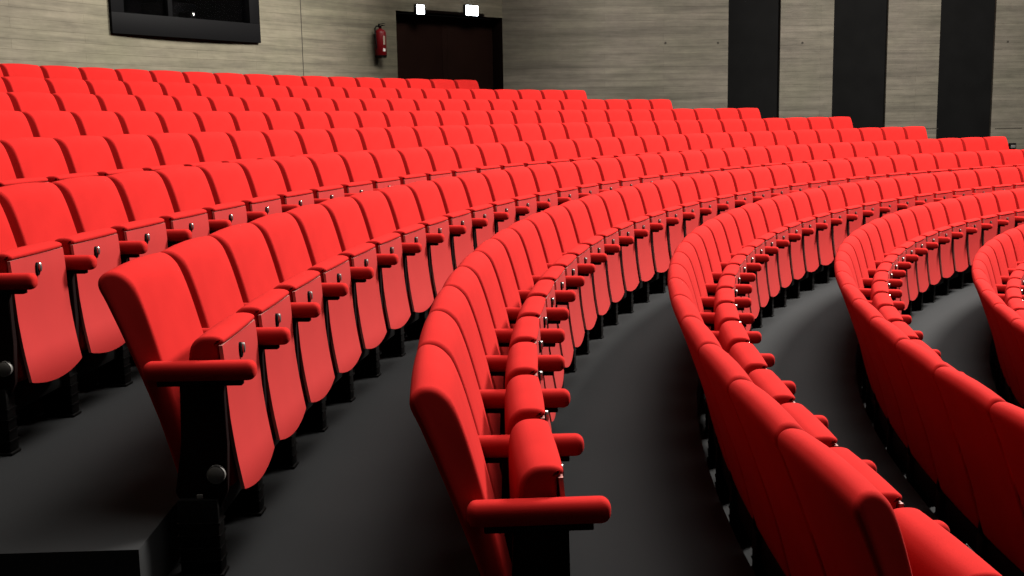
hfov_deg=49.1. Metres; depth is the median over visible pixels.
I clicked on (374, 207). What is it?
chair
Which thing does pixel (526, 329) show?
seat cushion
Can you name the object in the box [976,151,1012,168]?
chair
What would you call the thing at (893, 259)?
seat cushion
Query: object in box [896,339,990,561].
chair
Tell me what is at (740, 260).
seat cushion
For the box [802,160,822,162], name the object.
seat cushion
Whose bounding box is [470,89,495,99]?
chair
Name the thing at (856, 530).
chair
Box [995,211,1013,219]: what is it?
seat cushion
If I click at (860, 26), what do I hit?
acoustic panel
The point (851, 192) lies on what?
chair
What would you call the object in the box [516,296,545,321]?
seat cushion
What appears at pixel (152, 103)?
chair
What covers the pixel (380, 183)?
seat cushion
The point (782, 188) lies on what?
seat cushion
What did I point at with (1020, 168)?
chair
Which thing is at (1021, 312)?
seat cushion
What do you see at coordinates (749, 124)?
chair
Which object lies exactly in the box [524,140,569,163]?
chair
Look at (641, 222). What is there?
seat cushion
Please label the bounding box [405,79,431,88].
chair
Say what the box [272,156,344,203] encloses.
chair
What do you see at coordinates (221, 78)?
chair
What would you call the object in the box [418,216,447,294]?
seat cushion
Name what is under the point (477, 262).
chair
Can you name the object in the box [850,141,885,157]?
chair
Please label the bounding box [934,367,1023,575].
chair
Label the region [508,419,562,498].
seat cushion
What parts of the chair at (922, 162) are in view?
backrest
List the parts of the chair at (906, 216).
backrest, leg, armrest, seat panel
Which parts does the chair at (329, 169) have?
backrest, armrest, seat panel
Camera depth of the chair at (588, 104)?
17.95 m
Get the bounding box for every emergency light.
[414,4,424,14]
[463,4,477,16]
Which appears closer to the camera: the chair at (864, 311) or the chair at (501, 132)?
the chair at (864, 311)
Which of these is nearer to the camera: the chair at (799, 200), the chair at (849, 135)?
the chair at (799, 200)
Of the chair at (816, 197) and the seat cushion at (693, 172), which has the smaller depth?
the chair at (816, 197)
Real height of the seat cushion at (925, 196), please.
0.490 m
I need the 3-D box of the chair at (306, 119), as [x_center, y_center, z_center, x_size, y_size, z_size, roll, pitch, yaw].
[-1.943,-1.362,11.662,0.471,0.959,0.586,3,9,24]
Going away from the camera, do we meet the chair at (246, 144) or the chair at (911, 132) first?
the chair at (246, 144)
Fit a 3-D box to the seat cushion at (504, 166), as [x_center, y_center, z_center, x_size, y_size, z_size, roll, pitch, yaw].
[-0.010,-1.037,11.557,0.130,0.490,0.442,3,10,26]
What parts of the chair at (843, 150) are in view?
backrest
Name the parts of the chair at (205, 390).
backrest, armrest, frame, leg, support rail, number plate, seat panel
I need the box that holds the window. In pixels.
[108,0,260,42]
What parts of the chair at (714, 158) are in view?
backrest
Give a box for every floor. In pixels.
[0,313,428,575]
[16,352,134,425]
[168,275,666,575]
[550,268,831,575]
[698,274,965,565]
[856,280,999,551]
[990,352,999,394]
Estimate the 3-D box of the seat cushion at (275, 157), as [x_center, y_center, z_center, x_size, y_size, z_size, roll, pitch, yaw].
[-1.934,-0.823,9.122,0.130,0.490,0.442,2,9,17]
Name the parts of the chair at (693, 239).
backrest, armrest, seat panel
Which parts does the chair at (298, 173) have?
backrest, armrest, seat panel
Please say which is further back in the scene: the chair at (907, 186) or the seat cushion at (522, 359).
the chair at (907, 186)
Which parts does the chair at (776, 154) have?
backrest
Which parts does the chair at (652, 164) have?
backrest, seat panel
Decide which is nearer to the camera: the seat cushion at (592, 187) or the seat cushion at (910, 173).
the seat cushion at (592, 187)
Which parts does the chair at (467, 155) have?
backrest, seat panel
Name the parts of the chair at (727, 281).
backrest, armrest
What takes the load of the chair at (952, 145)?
on the floor at (367, 494)
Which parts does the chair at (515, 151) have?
backrest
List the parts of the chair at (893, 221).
backrest, leg, armrest, seat panel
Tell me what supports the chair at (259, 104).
on the floor
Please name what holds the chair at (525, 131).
on the floor at (25, 413)
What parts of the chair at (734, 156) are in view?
backrest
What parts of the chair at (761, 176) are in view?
backrest, armrest, seat panel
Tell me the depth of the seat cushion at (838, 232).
11.75 m
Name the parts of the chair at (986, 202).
backrest, armrest, seat panel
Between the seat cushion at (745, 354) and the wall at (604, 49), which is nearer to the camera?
the seat cushion at (745, 354)
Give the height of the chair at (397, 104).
0.959 m
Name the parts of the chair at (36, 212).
backrest, leg, frame, armrest, support rail, number plate, seat panel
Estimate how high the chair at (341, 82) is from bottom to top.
0.959 m
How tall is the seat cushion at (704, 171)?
0.490 m
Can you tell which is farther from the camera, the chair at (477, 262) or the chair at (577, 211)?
the chair at (577, 211)
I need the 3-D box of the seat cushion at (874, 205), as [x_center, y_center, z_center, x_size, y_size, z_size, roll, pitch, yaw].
[4.037,-0.726,12.713,0.130,0.490,0.442,6,11,37]
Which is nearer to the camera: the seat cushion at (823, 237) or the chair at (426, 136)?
the seat cushion at (823, 237)
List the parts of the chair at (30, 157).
backrest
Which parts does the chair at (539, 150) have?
backrest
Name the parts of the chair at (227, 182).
backrest, armrest, seat panel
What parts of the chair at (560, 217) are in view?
backrest, leg, armrest, seat panel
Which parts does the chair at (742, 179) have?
backrest, armrest, seat panel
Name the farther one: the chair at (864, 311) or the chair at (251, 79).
the chair at (251, 79)
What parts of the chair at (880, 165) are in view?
backrest, seat panel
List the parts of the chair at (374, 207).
backrest, leg, frame, support rail, armrest, seat panel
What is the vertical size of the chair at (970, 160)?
0.959 m
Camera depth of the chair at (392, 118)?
13.07 m
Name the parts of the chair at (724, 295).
backrest, leg, armrest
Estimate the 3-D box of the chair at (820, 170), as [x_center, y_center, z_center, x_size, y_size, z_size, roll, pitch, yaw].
[4.031,-1.126,14.256,0.471,0.959,0.586,7,12,42]
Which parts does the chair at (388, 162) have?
backrest, seat panel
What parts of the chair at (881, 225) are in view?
backrest, armrest, seat panel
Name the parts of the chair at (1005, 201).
backrest, armrest, seat panel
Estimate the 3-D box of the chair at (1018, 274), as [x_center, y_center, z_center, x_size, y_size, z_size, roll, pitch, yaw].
[4.288,0.131,9.745,0.471,0.959,0.586,3,10,27]
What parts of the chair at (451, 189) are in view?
backrest, frame, armrest, seat panel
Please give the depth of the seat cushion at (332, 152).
10.02 m
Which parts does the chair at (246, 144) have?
backrest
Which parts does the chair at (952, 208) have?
backrest, leg, frame, support rail, armrest, seat panel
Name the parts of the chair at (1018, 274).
backrest, armrest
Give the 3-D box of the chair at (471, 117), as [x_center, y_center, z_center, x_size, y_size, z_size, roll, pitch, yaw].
[-0.348,-1.814,14.473,0.471,0.959,0.586,5,10,34]
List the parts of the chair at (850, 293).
backrest, support rail, leg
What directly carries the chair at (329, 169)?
on the floor at (92, 492)
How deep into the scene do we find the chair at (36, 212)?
4.76 m
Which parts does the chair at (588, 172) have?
backrest, seat panel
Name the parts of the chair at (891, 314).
backrest, support rail, leg, armrest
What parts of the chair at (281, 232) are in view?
backrest, leg, armrest, frame, support rail, number plate, seat panel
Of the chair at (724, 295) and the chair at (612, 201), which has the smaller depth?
the chair at (724, 295)
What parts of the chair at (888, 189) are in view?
backrest, armrest, seat panel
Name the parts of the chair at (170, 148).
backrest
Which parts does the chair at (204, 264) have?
backrest, leg, armrest, frame, support rail, number plate, seat panel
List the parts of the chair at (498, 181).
backrest, armrest, seat panel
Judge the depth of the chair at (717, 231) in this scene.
8.42 m
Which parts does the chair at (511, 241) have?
backrest, armrest, seat panel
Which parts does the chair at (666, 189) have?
backrest, armrest, seat panel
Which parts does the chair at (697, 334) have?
backrest, support rail, frame, leg, armrest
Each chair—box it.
[0,63,43,78]
[0,77,6,92]
[0,92,13,110]
[0,110,32,139]
[0,137,97,182]
[0,143,47,186]
[0,182,124,416]
[0,204,81,455]
[1,76,49,92]
[6,92,59,111]
[22,110,79,137]
[39,65,81,79]
[44,78,89,93]
[51,176,167,386]
[52,93,100,111]
[52,136,143,175]
[70,110,122,136]
[78,67,117,80]
[84,80,127,94]
[95,94,140,111]
[98,252,273,575]
[102,134,183,170]
[106,171,209,247]
[114,69,152,81]
[114,111,162,134]
[123,81,162,95]
[134,95,176,111]
[146,133,221,166]
[149,70,184,82]
[154,111,200,133]
[154,166,246,233]
[158,82,196,95]
[161,236,305,515]
[171,95,211,111]
[181,72,216,83]
[188,132,255,162]
[192,83,228,96]
[192,111,235,132]
[197,163,281,222]
[206,96,244,111]
[208,223,334,468]
[213,73,246,84]
[225,84,259,97]
[225,131,288,159]
[228,111,268,131]
[237,159,313,212]
[240,97,275,111]
[244,74,275,85]
[249,213,361,431]
[256,85,289,97]
[260,130,316,156]
[261,111,299,130]
[271,97,305,111]
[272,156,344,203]
[273,75,303,86]
[284,204,386,401]
[286,86,317,97]
[293,111,330,129]
[293,129,344,153]
[301,76,330,86]
[301,97,334,111]
[306,154,372,196]
[314,86,345,98]
[318,197,410,377]
[324,111,358,128]
[325,128,373,151]
[328,77,356,87]
[331,98,362,111]
[337,151,400,190]
[342,87,371,98]
[349,191,433,356]
[353,111,386,127]
[354,77,382,87]
[355,127,401,149]
[359,98,389,111]
[368,149,426,184]
[369,87,397,98]
[377,185,452,338]
[380,78,407,88]
[382,111,413,126]
[384,126,423,148]
[386,98,416,111]
[395,88,423,99]
[396,147,451,180]
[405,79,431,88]
[405,181,473,270]
[409,111,439,126]
[409,344,610,575]
[411,126,452,146]
[413,99,441,111]
[417,311,583,562]
[420,88,447,99]
[423,146,476,176]
[429,286,569,473]
[430,79,455,88]
[431,177,494,249]
[435,110,464,125]
[437,125,474,144]
[438,99,466,110]
[442,267,564,431]
[445,89,472,99]
[449,144,500,172]
[453,80,478,89]
[455,173,515,233]
[457,251,564,421]
[460,110,489,124]
[463,99,490,110]
[464,124,502,143]
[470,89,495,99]
[473,239,568,388]
[475,143,523,169]
[480,170,536,221]
[485,110,513,124]
[488,99,514,110]
[489,124,524,142]
[490,228,575,366]
[493,89,518,99]
[500,141,546,166]
[504,167,557,212]
[506,220,584,387]
[510,110,537,123]
[512,99,537,110]
[513,123,547,140]
[517,90,541,99]
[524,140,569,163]
[524,212,596,371]
[527,164,578,205]
[534,110,561,123]
[535,99,561,110]
[538,123,570,139]
[540,90,564,99]
[542,206,609,354]
[548,139,591,161]
[549,162,598,197]
[558,99,583,109]
[558,110,584,122]
[559,200,623,338]
[561,122,589,138]
[563,90,586,99]
[571,138,613,159]
[572,160,619,192]
[577,195,638,324]
[580,109,606,121]
[581,99,606,109]
[585,122,611,137]
[594,137,635,157]
[594,158,639,187]
[596,190,654,312]
[603,109,629,121]
[604,99,628,109]
[607,121,634,136]
[614,186,669,302]
[615,156,659,183]
[616,136,656,155]
[626,99,650,109]
[626,109,651,121]
[630,121,656,135]
[633,183,683,292]
[637,154,679,179]
[639,135,678,153]
[648,99,672,109]
[649,109,673,120]
[651,179,699,283]
[652,120,678,134]
[658,152,700,176]
[661,134,699,151]
[667,264,761,462]
[668,278,774,498]
[669,176,716,225]
[669,252,753,432]
[671,109,695,120]
[671,295,795,542]
[674,242,751,329]
[675,120,700,133]
[679,151,720,173]
[681,233,751,312]
[681,317,827,575]
[683,133,721,150]
[688,174,734,214]
[691,225,755,330]
[693,108,717,119]
[697,119,722,133]
[699,344,876,575]
[700,149,740,170]
[701,219,761,318]
[705,132,741,148]
[708,171,752,207]
[713,213,769,330]
[715,108,738,119]
[719,119,744,132]
[722,148,760,168]
[726,208,779,327]
[727,132,762,147]
[727,169,770,202]
[729,379,949,575]
[737,108,760,118]
[739,203,791,316]
[740,118,765,131]
[742,147,781,166]
[747,167,789,197]
[749,131,784,146]
[755,199,804,306]
[763,118,787,130]
[764,146,801,164]
[767,165,807,192]
[769,195,818,298]
[770,130,805,145]
[778,428,1001,575]
[784,117,809,130]
[785,144,822,162]
[786,191,833,290]
[787,163,827,188]
[793,129,826,144]
[802,188,846,282]
[806,117,830,129]
[806,161,846,185]
[807,143,843,160]
[814,129,848,143]
[819,185,862,275]
[826,160,866,182]
[828,117,852,128]
[828,142,864,159]
[834,251,904,398]
[834,261,911,419]
[836,128,869,142]
[836,271,922,443]
[837,183,879,224]
[837,243,901,380]
[841,284,940,471]
[842,236,902,300]
[848,158,886,179]
[849,229,905,314]
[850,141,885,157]
[852,299,964,505]
[855,180,896,217]
[858,127,890,141]
[859,223,910,309]
[868,157,906,177]
[869,218,918,314]
[870,317,967,546]
[872,140,897,156]
[874,178,914,210]
[880,127,905,140]
[881,213,928,317]
[889,155,926,175]
[893,140,927,155]
[893,176,933,205]
[894,209,940,310]
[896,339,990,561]
[902,126,927,139]
[908,205,953,302]
[910,154,947,173]
[912,174,952,201]
[915,139,949,153]
[923,202,967,294]
[931,153,969,171]
[932,172,971,197]
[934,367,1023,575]
[937,138,971,152]
[938,198,981,288]
[953,152,990,169]
[953,170,991,194]
[954,196,997,282]
[960,137,994,151]
[971,260,1021,392]
[972,193,1014,234]
[972,269,1023,401]
[973,168,1012,191]
[973,252,1023,376]
[974,279,1023,403]
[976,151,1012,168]
[977,245,1023,294]
[981,290,1023,408]
[983,136,1016,150]
[984,239,1023,284]
[990,402,1023,508]
[991,190,1023,226]
[993,233,1023,275]
[993,304,1023,403]
[994,167,1023,188]
[998,149,1023,166]
[1002,228,1023,265]
[1010,188,1023,208]
[1011,319,1023,357]
[1015,224,1023,239]
[1016,166,1023,182]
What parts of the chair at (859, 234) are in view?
backrest, armrest, seat panel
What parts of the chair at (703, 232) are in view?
backrest, armrest, seat panel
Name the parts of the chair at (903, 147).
backrest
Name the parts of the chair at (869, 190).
backrest, armrest, seat panel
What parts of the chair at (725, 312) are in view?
backrest, leg, armrest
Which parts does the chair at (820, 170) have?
backrest, seat panel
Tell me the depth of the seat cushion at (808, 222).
10.84 m
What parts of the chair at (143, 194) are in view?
backrest, armrest, seat panel, number plate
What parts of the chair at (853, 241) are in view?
backrest, armrest, seat panel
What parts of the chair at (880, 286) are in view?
backrest, leg, armrest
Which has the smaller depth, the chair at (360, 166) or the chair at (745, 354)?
the chair at (745, 354)
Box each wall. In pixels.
[0,0,501,78]
[502,0,1023,149]
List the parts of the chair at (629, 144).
backrest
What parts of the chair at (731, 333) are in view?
backrest, support rail, leg, armrest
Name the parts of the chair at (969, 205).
backrest, leg, armrest, seat panel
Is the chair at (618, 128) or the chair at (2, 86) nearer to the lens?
the chair at (2, 86)
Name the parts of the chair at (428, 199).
backrest, frame, armrest, seat panel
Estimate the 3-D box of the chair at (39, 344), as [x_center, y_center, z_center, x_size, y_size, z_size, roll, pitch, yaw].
[-1.950,0.105,4.353,0.471,0.959,0.586,-1,9,2]
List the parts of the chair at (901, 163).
backrest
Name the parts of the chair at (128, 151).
backrest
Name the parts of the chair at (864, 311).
backrest, support rail, frame, leg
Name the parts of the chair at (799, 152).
backrest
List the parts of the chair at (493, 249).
backrest, armrest, number plate, seat panel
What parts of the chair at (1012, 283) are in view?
backrest, leg, armrest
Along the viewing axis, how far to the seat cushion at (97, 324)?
4.79 m
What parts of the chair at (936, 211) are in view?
backrest, leg, support rail, armrest, seat panel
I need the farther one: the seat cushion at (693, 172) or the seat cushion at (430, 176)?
the seat cushion at (693, 172)
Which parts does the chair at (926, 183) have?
backrest, armrest, seat panel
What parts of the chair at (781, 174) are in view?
backrest, seat panel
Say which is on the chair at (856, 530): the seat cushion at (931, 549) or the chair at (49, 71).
the seat cushion at (931, 549)
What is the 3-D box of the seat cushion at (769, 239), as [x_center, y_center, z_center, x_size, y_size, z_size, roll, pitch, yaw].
[2.144,-0.207,9.494,0.130,0.490,0.442,3,9,23]
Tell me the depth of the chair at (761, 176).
12.95 m
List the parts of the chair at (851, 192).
backrest, armrest, seat panel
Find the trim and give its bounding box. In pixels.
[300,0,303,75]
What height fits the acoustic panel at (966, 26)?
14.300 m
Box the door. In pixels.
[396,10,502,89]
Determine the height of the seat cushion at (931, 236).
0.490 m
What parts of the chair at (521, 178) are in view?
backrest, armrest, seat panel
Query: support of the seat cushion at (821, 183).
on the chair at (800, 172)
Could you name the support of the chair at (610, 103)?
on the floor
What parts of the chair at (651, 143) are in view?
backrest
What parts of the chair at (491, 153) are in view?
backrest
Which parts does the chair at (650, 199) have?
backrest, leg, frame, armrest, seat panel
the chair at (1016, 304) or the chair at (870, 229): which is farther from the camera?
the chair at (870, 229)
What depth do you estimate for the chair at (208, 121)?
10.12 m
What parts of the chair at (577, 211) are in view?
backrest, leg, armrest, seat panel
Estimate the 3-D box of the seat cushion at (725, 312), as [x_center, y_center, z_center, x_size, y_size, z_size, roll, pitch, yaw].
[1.135,0.351,5.905,0.130,0.490,0.442,0,9,8]
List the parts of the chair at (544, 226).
backrest, leg, armrest, seat panel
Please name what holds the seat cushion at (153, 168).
on the chair at (128, 151)
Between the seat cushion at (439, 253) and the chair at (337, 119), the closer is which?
the seat cushion at (439, 253)
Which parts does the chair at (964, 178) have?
backrest, seat panel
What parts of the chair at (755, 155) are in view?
backrest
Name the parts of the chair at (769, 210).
backrest, leg, support rail, armrest, seat panel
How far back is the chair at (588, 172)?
11.36 m
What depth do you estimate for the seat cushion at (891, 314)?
6.72 m
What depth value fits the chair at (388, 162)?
9.54 m
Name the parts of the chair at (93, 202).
backrest, leg, frame, armrest, seat panel, number plate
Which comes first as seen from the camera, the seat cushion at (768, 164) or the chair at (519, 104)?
the seat cushion at (768, 164)
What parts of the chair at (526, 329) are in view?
backrest, armrest, number plate, seat panel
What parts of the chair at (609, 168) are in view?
backrest, seat panel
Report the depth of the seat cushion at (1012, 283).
9.11 m
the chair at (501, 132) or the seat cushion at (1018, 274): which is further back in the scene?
the chair at (501, 132)
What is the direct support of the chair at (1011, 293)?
on the floor
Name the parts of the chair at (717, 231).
backrest, armrest, seat panel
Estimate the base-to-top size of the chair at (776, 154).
0.959 m
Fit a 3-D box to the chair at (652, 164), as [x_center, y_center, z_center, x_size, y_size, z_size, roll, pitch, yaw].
[1.711,-1.048,12.818,0.471,0.959,0.586,5,10,33]
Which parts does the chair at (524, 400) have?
backrest, frame, armrest, number plate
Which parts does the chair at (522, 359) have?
backrest, frame, armrest, number plate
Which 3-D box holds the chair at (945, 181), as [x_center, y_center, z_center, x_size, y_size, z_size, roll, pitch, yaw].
[5.807,-1.039,14.727,0.587,0.959,0.471,-9,11,-41]
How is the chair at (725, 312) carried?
on the floor at (813, 342)
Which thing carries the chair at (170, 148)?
on the floor at (25, 413)
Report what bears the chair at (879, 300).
on the floor at (956, 325)
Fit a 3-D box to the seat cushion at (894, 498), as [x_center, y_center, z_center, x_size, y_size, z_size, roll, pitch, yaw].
[0.993,0.755,3.243,0.130,0.490,0.442,-1,9,-2]
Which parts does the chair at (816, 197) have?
backrest, leg, frame, armrest, seat panel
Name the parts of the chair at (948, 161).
backrest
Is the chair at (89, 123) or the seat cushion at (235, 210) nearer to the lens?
the seat cushion at (235, 210)
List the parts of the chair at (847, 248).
backrest, armrest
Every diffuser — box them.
[417,5,424,13]
[466,5,477,15]
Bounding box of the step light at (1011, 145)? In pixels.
[1008,143,1015,148]
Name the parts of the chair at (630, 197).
backrest, leg, frame, support rail, armrest, seat panel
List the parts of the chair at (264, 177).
backrest, armrest, seat panel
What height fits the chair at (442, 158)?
0.959 m
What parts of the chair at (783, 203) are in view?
backrest, leg, frame, support rail, armrest, seat panel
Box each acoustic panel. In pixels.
[727,0,779,118]
[832,0,887,128]
[936,0,994,138]
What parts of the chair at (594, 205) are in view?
backrest, leg, frame, support rail, armrest, seat panel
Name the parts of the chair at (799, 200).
backrest, leg, frame, support rail, armrest, seat panel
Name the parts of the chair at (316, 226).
backrest, leg, frame, armrest, support rail, number plate, seat panel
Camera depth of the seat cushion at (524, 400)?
3.32 m
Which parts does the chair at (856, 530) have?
backrest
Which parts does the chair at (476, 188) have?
backrest, armrest, seat panel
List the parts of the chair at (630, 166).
backrest, seat panel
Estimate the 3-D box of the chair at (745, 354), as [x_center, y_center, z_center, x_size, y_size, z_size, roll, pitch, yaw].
[0.940,0.536,4.848,0.471,0.959,0.586,0,9,4]
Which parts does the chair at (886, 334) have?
backrest, support rail, frame, leg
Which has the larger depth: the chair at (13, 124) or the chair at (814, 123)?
the chair at (814, 123)
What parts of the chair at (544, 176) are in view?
backrest, armrest, seat panel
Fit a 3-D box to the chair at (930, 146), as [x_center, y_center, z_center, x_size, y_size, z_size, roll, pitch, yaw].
[6.679,-1.872,17.703,0.586,0.959,0.471,-6,10,-32]
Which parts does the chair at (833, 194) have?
backrest, armrest, seat panel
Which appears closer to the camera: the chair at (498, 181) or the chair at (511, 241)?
the chair at (511, 241)
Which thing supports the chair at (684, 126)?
on the floor at (25, 413)
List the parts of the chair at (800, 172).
backrest, seat panel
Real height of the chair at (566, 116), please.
0.959 m
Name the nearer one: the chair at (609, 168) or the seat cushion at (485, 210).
the seat cushion at (485, 210)
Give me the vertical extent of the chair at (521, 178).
0.959 m
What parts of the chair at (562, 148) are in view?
backrest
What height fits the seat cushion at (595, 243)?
0.490 m
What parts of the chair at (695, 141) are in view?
backrest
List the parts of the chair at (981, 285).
backrest, support rail, leg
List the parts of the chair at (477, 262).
backrest, armrest, number plate, seat panel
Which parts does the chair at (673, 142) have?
backrest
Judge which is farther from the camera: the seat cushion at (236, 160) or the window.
the window
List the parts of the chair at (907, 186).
backrest, armrest, seat panel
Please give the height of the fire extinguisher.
0.563 m
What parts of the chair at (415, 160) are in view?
backrest, seat panel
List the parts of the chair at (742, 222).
backrest, leg, armrest, seat panel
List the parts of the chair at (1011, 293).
backrest, leg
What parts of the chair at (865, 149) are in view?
backrest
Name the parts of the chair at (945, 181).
backrest, seat panel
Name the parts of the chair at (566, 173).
backrest, armrest, seat panel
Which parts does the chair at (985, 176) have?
backrest, seat panel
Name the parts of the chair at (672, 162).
backrest, seat panel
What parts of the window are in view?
pane, pane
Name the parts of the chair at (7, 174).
backrest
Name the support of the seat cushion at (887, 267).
on the chair at (853, 241)
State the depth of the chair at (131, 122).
9.08 m
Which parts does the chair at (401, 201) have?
backrest, leg, frame, armrest, seat panel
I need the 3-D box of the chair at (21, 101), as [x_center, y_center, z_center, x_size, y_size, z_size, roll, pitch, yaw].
[-3.790,-1.137,9.239,0.471,0.959,0.586,1,9,16]
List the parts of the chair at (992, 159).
backrest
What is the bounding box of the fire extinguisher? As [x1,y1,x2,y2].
[374,23,386,57]
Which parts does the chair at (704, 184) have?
backrest, armrest, seat panel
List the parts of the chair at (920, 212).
backrest, leg, frame, support rail, armrest, seat panel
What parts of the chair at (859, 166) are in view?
backrest, seat panel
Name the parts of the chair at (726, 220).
backrest, armrest, seat panel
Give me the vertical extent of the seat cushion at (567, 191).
0.490 m
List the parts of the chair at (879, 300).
backrest, leg, armrest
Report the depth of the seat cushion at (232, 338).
3.54 m
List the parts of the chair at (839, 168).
backrest, seat panel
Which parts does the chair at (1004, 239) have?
backrest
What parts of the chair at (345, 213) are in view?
backrest, leg, frame, support rail, armrest, seat panel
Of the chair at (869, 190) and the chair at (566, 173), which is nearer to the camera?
the chair at (566, 173)
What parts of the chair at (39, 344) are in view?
backrest, frame, leg, armrest, support rail, number plate, seat panel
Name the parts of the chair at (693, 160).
backrest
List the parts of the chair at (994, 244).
backrest, armrest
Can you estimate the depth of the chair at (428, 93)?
16.55 m
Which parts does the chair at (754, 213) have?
backrest, leg, armrest, seat panel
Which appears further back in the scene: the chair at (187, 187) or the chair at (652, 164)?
the chair at (652, 164)
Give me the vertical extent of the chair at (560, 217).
0.959 m
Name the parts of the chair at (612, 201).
backrest, leg, frame, support rail, armrest, seat panel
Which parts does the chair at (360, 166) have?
backrest, seat panel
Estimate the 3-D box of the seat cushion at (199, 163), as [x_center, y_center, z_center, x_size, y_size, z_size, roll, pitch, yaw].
[-2.223,-0.662,8.090,0.130,0.490,0.442,1,9,14]
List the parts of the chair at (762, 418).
backrest, seat panel, armrest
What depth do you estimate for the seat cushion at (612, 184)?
11.30 m
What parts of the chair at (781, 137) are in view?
backrest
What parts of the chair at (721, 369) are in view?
backrest, support rail, armrest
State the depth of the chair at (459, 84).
18.42 m
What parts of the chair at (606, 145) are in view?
backrest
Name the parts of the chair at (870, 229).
backrest, armrest, seat panel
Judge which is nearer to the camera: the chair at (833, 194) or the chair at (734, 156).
the chair at (833, 194)
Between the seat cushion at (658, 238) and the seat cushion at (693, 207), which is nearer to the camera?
the seat cushion at (658, 238)
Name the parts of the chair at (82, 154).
backrest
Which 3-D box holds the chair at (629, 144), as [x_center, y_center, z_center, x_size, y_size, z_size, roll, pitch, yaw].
[1.637,-1.461,14.324,0.471,0.959,0.586,5,11,37]
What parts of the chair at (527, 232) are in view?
backrest, armrest, seat panel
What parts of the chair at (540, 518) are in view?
backrest, armrest, frame, seat panel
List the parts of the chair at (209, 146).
backrest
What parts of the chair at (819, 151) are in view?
backrest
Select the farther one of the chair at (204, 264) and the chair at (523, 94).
the chair at (523, 94)
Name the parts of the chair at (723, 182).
backrest, armrest, seat panel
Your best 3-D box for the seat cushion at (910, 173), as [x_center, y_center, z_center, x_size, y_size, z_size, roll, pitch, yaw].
[5.646,-1.392,15.686,0.442,0.490,0.130,-8,11,-39]
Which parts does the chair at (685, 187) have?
backrest, armrest, seat panel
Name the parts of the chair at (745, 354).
backrest, support rail, frame, leg, armrest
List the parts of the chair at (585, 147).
backrest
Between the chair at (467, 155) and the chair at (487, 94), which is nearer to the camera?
the chair at (467, 155)
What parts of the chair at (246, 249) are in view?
backrest, armrest, leg, frame, support rail, number plate, seat panel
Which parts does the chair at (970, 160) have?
backrest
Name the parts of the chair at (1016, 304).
backrest, leg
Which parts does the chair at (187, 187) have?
backrest, armrest, seat panel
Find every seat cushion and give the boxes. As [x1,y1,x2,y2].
[0,177,47,186]
[0,241,61,381]
[46,172,97,182]
[55,228,116,351]
[97,168,143,175]
[111,217,163,240]
[142,164,183,170]
[159,209,206,228]
[184,161,221,166]
[189,313,253,485]
[202,201,244,219]
[222,159,255,162]
[236,289,288,433]
[240,195,279,211]
[257,156,288,159]
[274,270,319,396]
[277,190,312,204]
[290,154,316,156]
[308,255,348,367]
[309,185,342,198]
[322,152,344,153]
[338,243,374,344]
[341,181,371,192]
[366,233,399,325]
[369,177,399,188]
[392,224,424,308]
[398,174,425,183]
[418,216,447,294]
[424,170,451,180]
[443,210,470,269]
[450,168,475,176]
[465,204,492,217]
[475,165,499,172]
[488,199,513,211]
[499,163,523,169]
[505,342,537,388]
[505,375,544,434]
[508,316,538,352]
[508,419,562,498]
[511,194,535,205]
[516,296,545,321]
[523,161,546,166]
[526,280,553,298]
[533,190,556,201]
[538,266,564,280]
[546,159,569,163]
[551,254,576,338]
[555,187,577,196]
[565,244,589,324]
[569,157,591,161]
[575,183,597,192]
[579,236,602,309]
[591,155,613,159]
[595,228,617,298]
[597,180,618,189]
[611,222,632,287]
[613,154,635,157]
[617,177,638,185]
[627,216,648,277]
[635,152,656,155]
[637,175,659,182]
[643,210,664,269]
[657,151,678,153]
[658,172,679,179]
[662,206,681,259]
[678,170,699,176]
[678,201,698,236]
[696,198,715,207]
[699,168,720,173]
[713,194,733,203]
[714,288,734,311]
[714,303,739,330]
[715,275,734,294]
[718,321,749,352]
[720,166,740,170]
[720,264,739,277]
[727,255,745,265]
[729,342,766,374]
[732,191,751,199]
[735,247,754,255]
[740,164,760,168]
[745,239,763,301]
[748,369,794,404]
[750,188,769,196]
[757,233,775,292]
[761,163,781,166]
[768,227,787,283]
[769,185,788,192]
[781,403,837,447]
[782,161,801,164]
[782,221,800,275]
[788,183,807,189]
[797,217,814,268]
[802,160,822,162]
[806,180,826,187]
[811,212,829,262]
[823,158,843,160]
[826,178,845,184]
[828,208,845,256]
[830,447,901,508]
[844,205,861,235]
[846,176,865,182]
[859,201,878,209]
[866,174,885,179]
[870,281,888,299]
[871,271,887,287]
[872,293,893,310]
[874,262,891,274]
[877,198,896,206]
[879,306,902,322]
[880,255,897,263]
[886,172,906,177]
[887,248,905,255]
[892,321,918,339]
[893,507,1001,575]
[895,196,914,203]
[897,241,914,296]
[906,171,926,175]
[907,236,925,287]
[912,193,932,200]
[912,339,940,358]
[920,231,937,281]
[926,169,947,173]
[932,190,951,197]
[932,226,950,274]
[947,222,965,268]
[948,167,968,171]
[951,188,971,194]
[961,218,980,263]
[969,166,990,169]
[971,186,991,192]
[978,214,996,222]
[991,165,1012,168]
[991,184,1011,190]
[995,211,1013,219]
[1004,288,1021,304]
[1005,279,1020,292]
[1007,270,1023,281]
[1007,298,1023,310]
[1012,183,1023,188]
[1013,208,1023,215]
[1013,263,1023,271]
[1015,310,1023,319]
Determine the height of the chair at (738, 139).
0.959 m
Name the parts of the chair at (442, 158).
backrest, seat panel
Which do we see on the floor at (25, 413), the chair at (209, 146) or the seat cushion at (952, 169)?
the chair at (209, 146)
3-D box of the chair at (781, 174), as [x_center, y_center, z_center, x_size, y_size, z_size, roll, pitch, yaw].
[3.332,-0.990,13.435,0.471,0.959,0.586,6,11,38]

